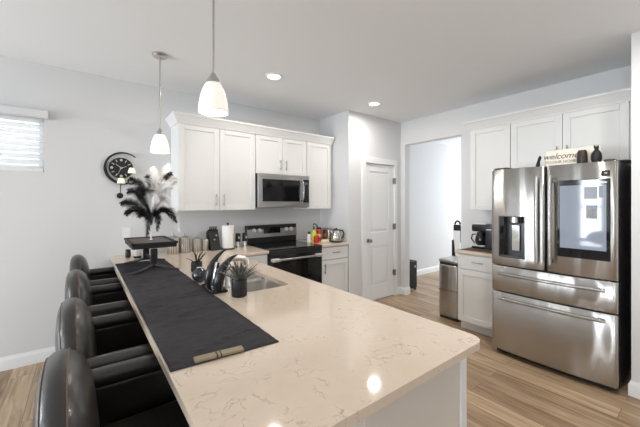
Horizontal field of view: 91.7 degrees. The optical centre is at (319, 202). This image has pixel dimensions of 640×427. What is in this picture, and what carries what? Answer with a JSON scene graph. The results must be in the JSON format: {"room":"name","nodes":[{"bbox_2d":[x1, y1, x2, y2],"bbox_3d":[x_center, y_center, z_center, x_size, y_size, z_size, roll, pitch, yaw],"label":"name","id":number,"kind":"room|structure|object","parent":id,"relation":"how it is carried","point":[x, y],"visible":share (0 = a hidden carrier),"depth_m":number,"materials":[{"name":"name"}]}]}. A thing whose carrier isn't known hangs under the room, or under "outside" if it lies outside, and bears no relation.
{"room":"kitchen","nodes":[
{"label":"kitchen","id":0,"kind":"room"},
{"bbox_2d":[151,208,162,231],"bbox_3d":[-1.396,0.142,2.634,0.142,0.216,0.100,0,0,4],"label":"feather plume","id":1,"kind":"object","parent":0,"point":[157,216],"visible":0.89,"depth_m":2.62,"materials":[{"name":"black"}]},
{"bbox_2d":[0,55,319,357],"bbox_3d":[-3.046,0.091,2.572,7.797,2.740,0.140,0,0,-37],"label":"wall","id":2,"kind":"structure","parent":0,"point":[70,208],"depth_m":3.00,"materials":[{"name":"white paint"}]},
{"bbox_2d":[0,119,43,170],"bbox_3d":[-2.954,-0.533,2.654,0.902,0.503,0.040,0,0,-37],"label":"window","id":3,"kind":"structure","parent":2,"relation":"in","point":[0,119],"depth_m":2.84,"materials":[{"name":"white glass"}]},
{"bbox_2d":[0,104,48,171],"bbox_3d":[-2.903,-0.561,2.582,0.977,0.557,0.107,0,0,-37],"label":"window blind","id":4,"kind":"object","parent":3,"relation":"attached to","point":[13,113],"visible":0.95,"depth_m":2.78,"materials":[{"name":"white paint"}]},
{"bbox_2d":[0,346,54,371],"bbox_3d":[-3.909,1.403,1.811,5.200,0.115,0.016,0,0,-37],"label":"baseboard","id":5,"kind":"structure","parent":2,"relation":"attached to","point":[36,356],"depth_m":2.78,"materials":[{"name":"white"}]},
{"bbox_2d":[103,152,135,197],"bbox_3d":[-2.050,-0.283,3.186,0.280,0.481,0.073,0,0,-37],"label":"wall clock","id":6,"kind":"object","parent":2,"relation":"attached to","point":[120,168],"visible":0.92,"depth_m":3.20,"materials":[{"name":"black metal"}]},
{"bbox_2d":[117,178,124,183],"bbox_3d":[-2.043,-0.225,3.189,0.072,0.056,0.071,0,0,-37],"label":"candle","id":7,"kind":"object","parent":6,"relation":"on","point":[120,180],"depth_m":3.17,"materials":[{"name":"wax"}]},
{"bbox_2d":[128,168,135,173],"bbox_3d":[-1.968,-0.335,3.247,0.072,0.056,0.071,0,0,-37],"label":"candle","id":8,"kind":"object","parent":6,"relation":"on","point":[130,170],"depth_m":3.23,"materials":[{"name":"wax"}]},
{"bbox_2d":[122,227,130,238],"bbox_3d":[-2.030,0.321,3.257,0.076,0.120,0.008,0,0,-37],"label":"wall outlet","id":9,"kind":"object","parent":2,"relation":"attached to","point":[126,232],"visible":0.92,"depth_m":3.25,"materials":[{"name":"white plastic"}]},
{"bbox_2d":[171,123,254,210],"bbox_3d":[-1.229,-0.393,3.645,0.887,0.963,0.365,0,0,-37],"label":"upper cabinet","id":10,"kind":"object","parent":2,"relation":"attached to","point":[214,168],"visible":0.96,"depth_m":3.49,"materials":[{"name":"white wood"}]},
{"bbox_2d":[165,111,333,144],"bbox_3d":[-0.765,-0.891,3.987,2.154,0.103,0.388,0,0,-37],"label":"trim","id":11,"kind":"structure","parent":2,"relation":"attached to","point":[175,117],"depth_m":3.65,"materials":[{"name":"white wood"}]},
{"bbox_2d":[255,134,305,175],"bbox_3d":[-0.574,-0.618,4.148,0.761,0.513,0.365,0,0,-37],"label":"upper cabinet","id":12,"kind":"object","parent":2,"relation":"attached to","point":[273,155],"visible":0.88,"depth_m":4.00,"materials":[{"name":"white wood"}]},
{"bbox_2d":[255,173,308,207],"bbox_3d":[-0.543,-0.147,4.109,0.755,0.420,0.460,0,0,-37],"label":"microwave oven","id":13,"kind":"object","parent":12,"relation":"attached to","point":[271,190],"visible":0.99,"depth_m":3.94,"materials":[{"name":"silver metal"}]},
{"bbox_2d":[294,141,330,208],"bbox_3d":[-0.110,-0.393,4.526,0.430,0.963,0.330,0,0,-37],"label":"upper cabinet","id":14,"kind":"object","parent":2,"relation":"attached to","point":[318,156],"visible":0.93,"depth_m":4.40,"materials":[{"name":"white wood"}]},
{"bbox_2d":[0,0,639,147],"bbox_3d":[1.618,-1.319,1.382,13.750,0.080,7.724,0,0,-37],"label":"ceiling","id":15,"kind":"structure","parent":0,"point":[417,59],"depth_m":2.51,"materials":[{"name":"white paint"}]},
{"bbox_2d":[150,51,168,153],"bbox_3d":[-1.383,-0.856,2.682,0.148,0.844,0.148,0,0,-37],"label":"pendant lamp","id":16,"kind":"object","parent":15,"relation":"hanging from","point":[159,144],"visible":1,"depth_m":2.66,"materials":[{"name":"white glass"}]},
{"bbox_2d":[198,0,227,116],"bbox_3d":[-0.551,-0.871,1.606,0.148,0.814,0.148,0,0,-37],"label":"pendant lamp","id":17,"kind":"object","parent":15,"relation":"hanging from","point":[212,100],"visible":1,"depth_m":1.57,"materials":[{"name":"white glass"}]},
{"bbox_2d":[266,73,282,79],"bbox_3d":[-0.464,-1.273,3.135,0.170,0.012,0.170,0,0,-37],"label":"recessed light","id":18,"kind":"object","parent":15,"relation":"in","point":[272,76],"visible":1,"depth_m":3.13,"materials":[{"name":"white"}]},
{"bbox_2d":[368,101,380,105],"bbox_3d":[0.699,-1.273,4.002,0.170,0.012,0.170,0,0,-37],"label":"recessed light","id":19,"kind":"object","parent":15,"relation":"in","point":[374,103],"visible":1,"depth_m":3.99,"materials":[{"name":"white"}]},
{"bbox_2d":[0,271,639,426],"bbox_3d":[1.618,1.491,1.382,13.750,0.060,7.724,0,0,-37],"label":"floor","id":20,"kind":"structure","parent":0,"point":[504,389],"depth_m":2.40,"materials":[{"name":"brown wood"}]},
{"bbox_2d":[69,254,119,285],"bbox_3d":[-1.818,0.949,2.739,0.611,1.026,0.602,0,0,-37],"label":"bar chair","id":21,"kind":"object","parent":20,"relation":"on","point":[107,275],"visible":0.2,"depth_m":2.52,"materials":[{"name":"black leather"}]},
{"bbox_2d":[65,269,132,316],"bbox_3d":[-1.371,0.949,2.150,0.611,1.026,0.602,0,0,-37],"label":"bar chair","id":22,"kind":"object","parent":20,"relation":"on","point":[105,299],"visible":0.27,"depth_m":1.91,"materials":[{"name":"black leather"}]},
{"bbox_2d":[55,297,153,368],"bbox_3d":[-0.908,0.949,1.540,0.611,1.026,0.602,0,0,-37],"label":"bar chair","id":23,"kind":"object","parent":20,"relation":"on","point":[108,339],"visible":0.33,"depth_m":1.32,"materials":[{"name":"black leather"}]},
{"bbox_2d":[32,348,189,426],"bbox_3d":[-0.527,0.949,1.026,0.611,1.026,0.602,0,0,-37],"label":"bar chair","id":24,"kind":"object","parent":20,"relation":"on","point":[134,392],"visible":0.64,"depth_m":1.11,"materials":[{"name":"black leather"}]},
{"bbox_2d":[246,254,266,264],"bbox_3d":[-0.921,1.019,3.677,0.354,0.883,0.690,0,0,-37],"label":"base cabinet","id":25,"kind":"object","parent":20,"relation":"on","point":[262,258],"visible":0.02,"depth_m":3.48,"materials":[{"name":"white wood"}]},
{"bbox_2d":[245,223,323,282],"bbox_3d":[-0.461,0.878,3.999,0.762,1.166,0.732,0,0,-37],"label":"electric range","id":26,"kind":"object","parent":20,"relation":"on","point":[286,253],"visible":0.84,"depth_m":3.91,"materials":[{"name":"black metal"}]},
{"bbox_2d":[247,240,321,251],"bbox_3d":[-0.459,0.547,3.996,0.762,0.016,0.609,0,0,-37],"label":"cooktop","id":27,"kind":"object","parent":26,"relation":"in","point":[270,245],"depth_m":3.91,"materials":[{"name":"grey glass"}]},
{"bbox_2d":[322,245,347,291],"bbox_3d":[0.016,1.019,4.395,0.472,0.883,0.690,0,0,-37],"label":"base cabinet","id":28,"kind":"object","parent":20,"relation":"on","point":[334,260],"visible":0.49,"depth_m":4.17,"materials":[{"name":"white wood"}]},
{"bbox_2d":[298,239,348,246],"bbox_3d":[0.013,0.562,4.400,0.473,0.030,0.677,0,0,-37],"label":"countertop","id":29,"kind":"structure","parent":28,"relation":"on","point":[329,244],"depth_m":4.15,"materials":[{"name":"beige stone"}]},
{"bbox_2d":[307,232,310,241],"bbox_3d":[-0.153,0.477,4.357,0.060,0.138,0.060,0,0,-37],"label":"bottle","id":30,"kind":"object","parent":29,"relation":"on","point":[308,235],"visible":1,"depth_m":4.33,"materials":[{"name":"white plastic"}]},
{"bbox_2d":[312,226,315,241],"bbox_3d":[-0.086,0.437,4.376,0.078,0.219,0.079,0,0,-37],"label":"soap bottle","id":31,"kind":"object","parent":29,"relation":"on","point":[313,231],"visible":0.84,"depth_m":4.36,"materials":[{"name":"yellow plastic"}]},
{"bbox_2d":[314,235,318,242],"bbox_3d":[-0.048,0.498,4.261,0.082,0.096,0.081,0,0,-37],"label":"tub","id":32,"kind":"object","parent":29,"relation":"on","point":[316,237],"visible":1,"depth_m":4.22,"materials":[{"name":"red plastic"}]},
{"bbox_2d":[313,223,320,240],"bbox_3d":[-0.049,0.419,4.449,0.152,0.256,0.076,0,0,-37],"label":"fire extinguisher","id":33,"kind":"object","parent":29,"relation":"on","point":[318,231],"visible":0.8,"depth_m":4.44,"materials":[{"name":"red metal"}]},
{"bbox_2d":[321,239,328,242],"bbox_3d":[0.072,0.524,4.227,0.100,0.045,0.060,0,0,-37],"label":"box","id":34,"kind":"object","parent":29,"relation":"on","point":[322,240],"visible":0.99,"depth_m":4.21,"materials":[{"name":"beige cardboard"}]},
{"bbox_2d":[320,228,333,240],"bbox_3d":[0.116,0.459,4.503,0.135,0.176,0.235,0,0,-37],"label":"toaster","id":35,"kind":"object","parent":29,"relation":"on","point":[325,232],"visible":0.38,"depth_m":4.44,"materials":[{"name":"silver metal"}]},
{"bbox_2d":[330,228,344,242],"bbox_3d":[0.228,0.448,4.306,0.167,0.198,0.166,0,0,-37],"label":"electric kettle","id":36,"kind":"object","parent":29,"relation":"on","point":[336,237],"visible":1,"depth_m":4.25,"materials":[{"name":"silver metal"}]},
{"bbox_2d":[261,278,466,426],"bbox_3d":[-0.579,1.019,2.376,0.622,0.883,3.171,0,0,-37],"label":"base cabinet","id":37,"kind":"object","parent":20,"relation":"on","point":[440,401],"visible":0.02,"depth_m":1.15,"materials":[{"name":"paint"}]},
{"bbox_2d":[109,245,479,426],"bbox_3d":[-0.586,0.562,2.328,1.464,0.030,3.237,0,0,-37],"label":"countertop","id":38,"kind":"structure","parent":37,"relation":"on","point":[340,357],"depth_m":1.08,"materials":[{"name":"beige stone"}]},
{"bbox_2d":[125,249,130,257],"bbox_3d":[-1.913,0.506,3.095,0.052,0.080,0.051,0,0,-37],"label":"jar","id":39,"kind":"object","parent":38,"relation":"on","point":[127,251],"visible":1,"depth_m":3.08,"materials":[{"name":"brown glass"}]},
{"bbox_2d":[133,249,141,257],"bbox_3d":[-1.813,0.493,3.083,0.072,0.106,0.072,0,0,-37],"label":"candle jar","id":40,"kind":"object","parent":38,"relation":"on","point":[136,253],"visible":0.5,"depth_m":3.06,"materials":[{"name":"white glass"}]},
{"bbox_2d":[167,233,179,254],"bbox_3d":[-1.576,0.435,3.328,0.128,0.224,0.128,0,0,-37],"label":"canister","id":41,"kind":"object","parent":38,"relation":"on","point":[170,250],"visible":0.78,"depth_m":3.29,"materials":[{"name":"metal"}]},
{"bbox_2d":[179,233,189,252],"bbox_3d":[-1.493,0.440,3.417,0.115,0.213,0.115,0,0,-37],"label":"canister","id":42,"kind":"object","parent":38,"relation":"on","point":[184,241],"visible":0.91,"depth_m":3.37,"materials":[{"name":"metal"}]},
{"bbox_2d":[187,249,205,271],"bbox_3d":[-0.982,0.453,2.464,0.194,0.186,0.134,0,0,-37],"label":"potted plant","id":43,"kind":"object","parent":38,"relation":"on","point":[197,263],"visible":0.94,"depth_m":2.45,"materials":[{"name":"black"}]},
{"bbox_2d":[191,261,201,271],"bbox_3d":[-0.983,0.509,2.473,0.084,0.075,0.084,0,0,-37],"label":"pot","id":44,"kind":"object","parent":43,"relation":"on","point":[194,264],"depth_m":2.44,"materials":[{"name":"black ceramic"}]},
{"bbox_2d":[192,234,200,251],"bbox_3d":[-1.394,0.452,3.505,0.099,0.190,0.099,0,0,-37],"label":"canister","id":45,"kind":"object","parent":38,"relation":"on","point":[196,241],"visible":0.99,"depth_m":3.47,"materials":[{"name":"metal"}]},
{"bbox_2d":[116,260,278,371],"bbox_3d":[-0.987,0.533,1.984,0.402,0.025,2.225,0,0,-37],"label":"table runner","id":46,"kind":"object","parent":38,"relation":"on","point":[185,320],"visible":0.95,"depth_m":1.45,"materials":[{"name":"black fabric"}]},
{"bbox_2d":[124,236,178,274],"bbox_3d":[-1.447,0.428,2.643,0.343,0.223,0.606,0,0,-37],"label":"stand","id":47,"kind":"object","parent":46,"relation":"on","point":[135,243],"visible":1,"depth_m":2.51,"materials":[{"name":"black wood"}]},
{"bbox_2d":[144,210,153,237],"bbox_3d":[-1.442,0.166,2.602,0.096,0.259,0.161,0,0,-37],"label":"feather plume","id":48,"kind":"object","parent":47,"relation":"on","point":[148,217],"visible":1,"depth_m":2.57,"materials":[{"name":"black"}]},
{"bbox_2d":[153,205,180,232],"bbox_3d":[-1.361,0.130,2.768,0.240,0.288,0.118,0,0,-15],"label":"feather plume","id":49,"kind":"object","parent":47,"relation":"on","point":[177,228],"visible":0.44,"depth_m":2.77,"materials":[{"name":"white"}]},
{"bbox_2d":[193,345,243,362],"bbox_3d":[-0.357,0.537,1.101,0.170,0.011,0.035,0,0,-31],"label":"wooden block","id":50,"kind":"object","parent":46,"relation":"on","point":[220,353],"visible":1,"depth_m":1.09,"materials":[{"name":"brown wood"}]},
{"bbox_2d":[192,267,205,281],"bbox_3d":[-0.827,0.496,2.138,0.104,0.100,0.104,0,0,-37],"label":"glass globe","id":51,"kind":"object","parent":38,"relation":"on","point":[198,275],"visible":0.91,"depth_m":2.10,"materials":[{"name":"grey"}]},
{"bbox_2d":[201,236,208,250],"bbox_3d":[-1.319,0.462,3.563,0.082,0.168,0.082,0,0,-37],"label":"canister","id":52,"kind":"object","parent":38,"relation":"on","point":[204,242],"visible":0.98,"depth_m":3.53,"materials":[{"name":"metal"}]},
{"bbox_2d":[206,226,220,250],"bbox_3d":[-1.248,0.412,3.631,0.110,0.269,0.198,0,0,-37],"label":"knife block","id":53,"kind":"object","parent":38,"relation":"on","point":[212,235],"visible":1,"depth_m":3.60,"materials":[{"name":"black wood"}]},
{"bbox_2d":[201,249,237,293],"bbox_3d":[-0.637,0.429,1.988,0.178,0.236,0.240,0,0,-37],"label":"sculpture","id":54,"kind":"object","parent":38,"relation":"on","point":[213,280],"visible":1,"depth_m":1.95,"materials":[{"name":"black metal"}]},
{"bbox_2d":[221,223,234,249],"bbox_3d":[-1.092,0.392,3.674,0.160,0.310,0.160,0,0,-37],"label":"paper towel holder","id":55,"kind":"object","parent":38,"relation":"on","point":[227,230],"visible":0.98,"depth_m":3.62,"materials":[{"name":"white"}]},
{"bbox_2d":[223,255,248,287],"bbox_3d":[-0.536,0.446,2.024,0.184,0.201,0.120,0,0,-37],"label":"kitchen faucet","id":56,"kind":"object","parent":38,"relation":"on","point":[226,284],"visible":0.55,"depth_m":2.02,"materials":[{"name":"grey metal"}]},
{"bbox_2d":[235,233,240,247],"bbox_3d":[-0.996,0.459,3.772,0.063,0.175,0.063,0,0,8],"label":"pepper mill","id":57,"kind":"object","parent":38,"relation":"on","point":[237,235],"visible":1,"depth_m":3.75,"materials":[{"name":"silver metal"}]},
{"bbox_2d":[219,261,261,297],"bbox_3d":[-0.471,0.438,1.826,0.244,0.217,0.247,0,0,-37],"label":"potted succulent","id":58,"kind":"object","parent":38,"relation":"on","point":[239,277],"visible":1,"depth_m":1.79,"materials":[{"name":"black ceramic"}]},
{"bbox_2d":[231,278,246,297],"bbox_3d":[-0.474,0.496,1.823,0.090,0.100,0.090,0,0,-37],"label":"pot","id":59,"kind":"object","parent":58,"relation":"on","point":[238,285],"depth_m":1.78,"materials":[{"name":"black ceramic"}]},
{"bbox_2d":[242,233,247,246],"bbox_3d":[-0.925,0.459,3.826,0.063,0.175,0.063,0,0,8],"label":"pepper mill","id":60,"kind":"object","parent":38,"relation":"on","point":[244,235],"visible":1,"depth_m":3.80,"materials":[{"name":"silver metal"}]},
{"bbox_2d":[229,270,281,291],"bbox_3d":[-0.566,0.684,2.291,0.352,0.215,0.827,0,0,-37],"label":"sink","id":61,"kind":"object","parent":38,"relation":"in","point":[254,282],"visible":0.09,"depth_m":2.32,"materials":[{"name":"silver metal"}]},
{"bbox_2d":[410,259,416,289],"bbox_3d":[1.486,1.216,5.219,0.210,0.490,0.206,0,0,-37],"label":"floor speaker","id":62,"kind":"object","parent":20,"relation":"on","point":[413,263],"visible":0.3,"depth_m":5.15,"materials":[{"name":"black"}]},
{"bbox_2d":[439,256,460,321],"bbox_3d":[1.730,1.087,3.980,0.334,0.748,0.266,0,0,-37],"label":"trash can","id":63,"kind":"object","parent":20,"relation":"on","point":[448,266],"visible":0.65,"depth_m":3.87,"materials":[{"name":"silver metal"}]},
{"bbox_2d":[452,220,460,256],"bbox_3d":[2.131,0.866,4.829,0.260,1.189,0.210,0,0,-37],"label":"paper towel holder","id":64,"kind":"object","parent":20,"relation":"on","point":[456,241],"visible":0.45,"depth_m":4.77,"materials":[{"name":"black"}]},
{"bbox_2d":[458,253,493,336],"bbox_3d":[1.962,1.019,3.576,0.640,0.883,0.483,0,0,-37],"label":"base cabinet","id":65,"kind":"object","parent":20,"relation":"on","point":[475,288],"visible":0.53,"depth_m":3.44,"materials":[{"name":"white wood"}]},
{"bbox_2d":[455,247,491,256],"bbox_3d":[1.961,0.562,3.587,0.628,0.030,0.505,0,0,-37],"label":"countertop","id":66,"kind":"structure","parent":65,"relation":"on","point":[457,250],"depth_m":3.43,"materials":[{"name":"beige stone"}]},
{"bbox_2d":[461,247,491,252],"bbox_3d":[1.965,0.545,3.599,0.500,0.004,0.420,0,0,-37],"label":"placemat","id":67,"kind":"object","parent":66,"relation":"on","point":[471,248],"visible":0.43,"depth_m":3.52,"materials":[{"name":"fabric"}]},
{"bbox_2d":[471,222,491,249],"bbox_3d":[1.986,0.394,3.716,0.285,0.297,0.260,0,0,-37],"label":"coffee maker","id":68,"kind":"object","parent":67,"relation":"on","point":[483,239],"visible":0.73,"depth_m":3.65,"materials":[{"name":"black plastic"}]},
{"bbox_2d":[492,159,630,390],"bbox_3d":[2.260,0.563,2.921,0.907,1.796,0.909,0,0,-37],"label":"refrigerator","id":69,"kind":"object","parent":20,"relation":"on","point":[561,234],"visible":1,"depth_m":2.58,"materials":[{"name":"grey metal"}]},
{"bbox_2d":[536,156,541,166],"bbox_3d":[2.051,-0.378,2.912,0.036,0.120,0.048,0,0,-37],"label":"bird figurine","id":70,"kind":"object","parent":69,"relation":"on","point":[539,157],"visible":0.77,"depth_m":2.90,"materials":[{"name":"black"}]},
{"bbox_2d":[544,145,600,165],"bbox_3d":[2.173,-0.393,2.685,0.020,0.150,0.387,0,0,-37],"label":"welcome sign","id":71,"kind":"object","parent":69,"relation":"on","point":[564,156],"visible":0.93,"depth_m":2.72,"materials":[{"name":"beige paint"}]},
{"bbox_2d":[577,150,587,162],"bbox_3d":[2.183,-0.377,2.584,0.072,0.118,0.072,0,0,-37],"label":"ornament","id":72,"kind":"object","parent":69,"relation":"on","point":[582,155],"visible":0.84,"depth_m":2.56,"materials":[{"name":"brown wood"}]},
{"bbox_2d":[591,145,601,161],"bbox_3d":[2.238,-0.393,2.513,0.072,0.150,0.071,0,0,-37],"label":"ornament","id":73,"kind":"object","parent":69,"relation":"on","point":[596,155],"visible":0.92,"depth_m":2.49,"materials":[{"name":"black ceramic"}]},
{"bbox_2d":[320,110,400,296],"bbox_3d":[0.644,0.091,4.896,1.128,2.740,0.663,0,0,-37],"label":"wall","id":74,"kind":"structure","parent":0,"point":[356,135],"depth_m":4.43,"materials":[{"name":"white paint"}]},
{"bbox_2d":[331,145,331,208],"bbox_3d":[0.069,-0.393,4.683,0.043,0.963,0.299,0,0,-37],"label":"trim","id":75,"kind":"structure","parent":74,"relation":"attached to","point":[331,145],"depth_m":4.57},
{"bbox_2d":[361,156,396,297],"bbox_3d":[0.877,0.398,4.708,0.784,2.125,0.118,0,0,-37],"label":"trim","id":76,"kind":"structure","parent":74,"relation":"attached to","point":[364,160],"depth_m":4.46,"materials":[{"name":"white wood"}]},
{"bbox_2d":[366,163,395,299],"bbox_3d":[0.927,0.438,4.683,0.657,2.022,0.113,0,0,-37],"label":"door","id":77,"kind":"structure","parent":74,"relation":"in","point":[380,180],"depth_m":4.69,"materials":[{"name":"white wood"}]},
{"bbox_2d":[397,286,409,294],"bbox_3d":[1.331,1.403,4.944,0.220,0.115,0.097,0,0,-37],"label":"baseboard","id":78,"kind":"structure","parent":74,"relation":"attached to","point":[400,290],"depth_m":4.93,"materials":[{"name":"white"}]},
{"bbox_2d":[410,142,460,269],"bbox_3d":[2.749,0.091,6.911,4.425,2.740,0.120,0,0,-37],"label":"wall","id":79,"kind":"structure","parent":0,"point":[435,168],"depth_m":6.55,"materials":[{"name":"white paint"}]},
{"bbox_2d":[417,265,438,275],"bbox_3d":[2.751,1.403,6.826,4.325,0.115,0.016,0,0,-37],"label":"baseboard","id":80,"kind":"structure","parent":79,"relation":"attached to","point":[433,268],"depth_m":6.41,"materials":[{"name":"white"}]},
{"bbox_2d":[401,65,630,287],"bbox_3d":[2.175,0.091,3.925,0.120,2.740,2.981,0,0,-37],"label":"wall","id":81,"kind":"structure","parent":0,"point":[448,124],"depth_m":4.11,"materials":[{"name":"white paint"}]},
{"bbox_2d":[470,123,510,209],"bbox_3d":[2.081,-0.408,3.681,0.324,0.993,0.445,0,0,-37],"label":"upper cabinet","id":82,"kind":"object","parent":81,"relation":"attached to","point":[490,147],"visible":0.73,"depth_m":3.62,"materials":[{"name":"white wood"}]},
{"bbox_2d":[463,87,630,130],"bbox_3d":[2.344,-0.921,3.291,0.383,0.103,1.501,0,0,-37],"label":"trim","id":83,"kind":"structure","parent":81,"relation":"attached to","point":[622,95],"depth_m":3.05,"materials":[{"name":"white wood"}]},
{"bbox_2d":[511,101,630,167],"bbox_3d":[2.491,-0.637,3.118,0.360,0.535,0.944,0,0,-37],"label":"upper cabinet","id":84,"kind":"object","parent":81,"relation":"attached to","point":[609,126],"visible":0.66,"depth_m":2.96,"materials":[{"name":"white wood"}]},
{"bbox_2d":[631,31,639,382],"bbox_3d":[3.883,0.091,0.981,0.755,2.740,4.030,0,0,-37],"label":"wall","id":85,"kind":"structure","parent":0,"point":[635,37],"depth_m":2.33,"materials":[{"name":"white paint"}]},
{"bbox_2d":[628,379,639,398],"bbox_3d":[3.596,1.403,0.770,0.076,0.115,4.046,0,0,-37],"label":"baseboard","id":86,"kind":"structure","parent":85,"relation":"attached to","point":[633,387],"depth_m":2.33,"materials":[{"name":"white"}]},
{"bbox_3d":[-1.522,0.059,2.717,0.158,0.332,0.182,0,0,-37],"label":"feather plume","id":87,"kind":"object","parent":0,"visible":0},
{"bbox_2d":[119,197,146,214],"bbox_3d":[-1.552,0.087,2.610,0.240,0.275,0.131,0,0,-37],"label":"feather plume","id":88,"kind":"object","parent":87,"relation":"on","point":[128,201],"visible":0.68,"depth_m":2.59,"materials":[{"name":"black"}]},
{"bbox_2d":[123,205,146,217],"bbox_3d":[-1.508,0.115,2.572,0.216,0.220,0.128,0,0,-37],"label":"feather plume","id":89,"kind":"object","parent":87,"relation":"on","point":[131,210],"visible":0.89,"depth_m":2.56,"materials":[{"name":"black"}]},
{"bbox_2d":[127,176,150,209],"bbox_3d":[-1.514,-0.002,2.640,0.197,0.453,0.119,0,0,0],"label":"feather plume","id":90,"kind":"object","parent":87,"relation":"on","point":[131,179],"visible":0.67,"depth_m":2.63,"materials":[{"name":"black"}]},
{"bbox_2d":[143,174,154,188],"bbox_3d":[-1.489,-0.019,2.741,0.128,0.487,0.143,0,0,-37],"label":"feather plume","id":91,"kind":"object","parent":87,"relation":"on","point":[147,175],"visible":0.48,"depth_m":2.74,"materials":[{"name":"black"}]},
{"bbox_2d":[145,190,162,210],"bbox_3d":[-1.392,0.050,2.586,0.199,0.350,0.149,0,0,19],"label":"feather plume","id":92,"kind":"object","parent":87,"relation":"on","point":[156,198],"visible":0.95,"depth_m":2.58,"materials":[{"name":"white"}]},
{"bbox_2d":[151,177,174,196],"bbox_3d":[-1.361,0.004,2.695,0.201,0.442,0.134,0,0,7],"label":"feather plume","id":93,"kind":"object","parent":87,"relation":"on","point":[164,185],"visible":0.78,"depth_m":2.68,"materials":[{"name":"white"}]},
{"bbox_2d":[153,192,172,209],"bbox_3d":[-1.356,0.060,2.646,0.225,0.330,0.126,0,0,10],"label":"feather plume","id":94,"kind":"object","parent":87,"relation":"on","point":[165,200],"visible":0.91,"depth_m":2.64,"materials":[{"name":"white"}]},
{"bbox_2d":[155,171,172,195],"bbox_3d":[-1.375,-0.028,2.720,0.172,0.506,0.097,0,0,4],"label":"feather plume","id":95,"kind":"object","parent":87,"relation":"on","point":[169,173],"visible":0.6,"depth_m":2.73,"materials":[{"name":"black"}]},
{"bbox_2d":[152,205,177,222],"bbox_3d":[-1.359,0.119,2.718,0.213,0.212,0.088,0,0,-30],"label":"feather plume","id":96,"kind":"object","parent":87,"relation":"on","point":[163,209],"visible":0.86,"depth_m":2.73,"materials":[{"name":"black"}]},
{"bbox_3d":[-1.461,0.260,2.685,0.036,0.130,0.035,0,0,-37],"label":"bud vase","id":97,"kind":"object","parent":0,"visible":0},
{"bbox_2d":[126,186,148,210],"bbox_3d":[-1.498,0.037,2.578,0.198,0.375,0.162,0,0,-37],"label":"feather plume","id":98,"kind":"object","parent":97,"relation":"in","point":[131,191],"visible":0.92,"depth_m":2.58,"materials":[{"name":"black"}]},
{"bbox_2d":[142,188,156,207],"bbox_3d":[-1.433,0.045,2.602,0.134,0.360,0.172,0,0,-37],"label":"feather plume","id":99,"kind":"object","parent":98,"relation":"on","point":[148,189],"visible":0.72,"depth_m":2.58,"materials":[{"name":"black"}]},
{"bbox_2d":[147,166,160,210],"bbox_3d":[-1.444,-0.049,2.730,0.153,0.548,0.095,0,0,2],"label":"feather plume","id":100,"kind":"object","parent":97,"relation":"in","point":[155,176],"visible":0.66,"depth_m":2.73,"materials":[{"name":"white"}]},
{"bbox_2d":[153,176,178,217],"bbox_3d":[-1.395,-0.013,2.793,0.240,0.476,0.138,0,0,-37],"label":"feather plume","id":101,"kind":"object","parent":97,"relation":"in","point":[173,180],"visible":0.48,"depth_m":2.82,"materials":[{"name":"white"}]},
{"bbox_2d":[160,163,171,180],"bbox_3d":[-1.398,-0.068,2.758,0.132,0.586,0.148,0,0,-1],"label":"feather plume","id":102,"kind":"object","parent":97,"relation":"in","point":[167,167],"visible":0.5,"depth_m":2.80,"materials":[{"name":"white"}]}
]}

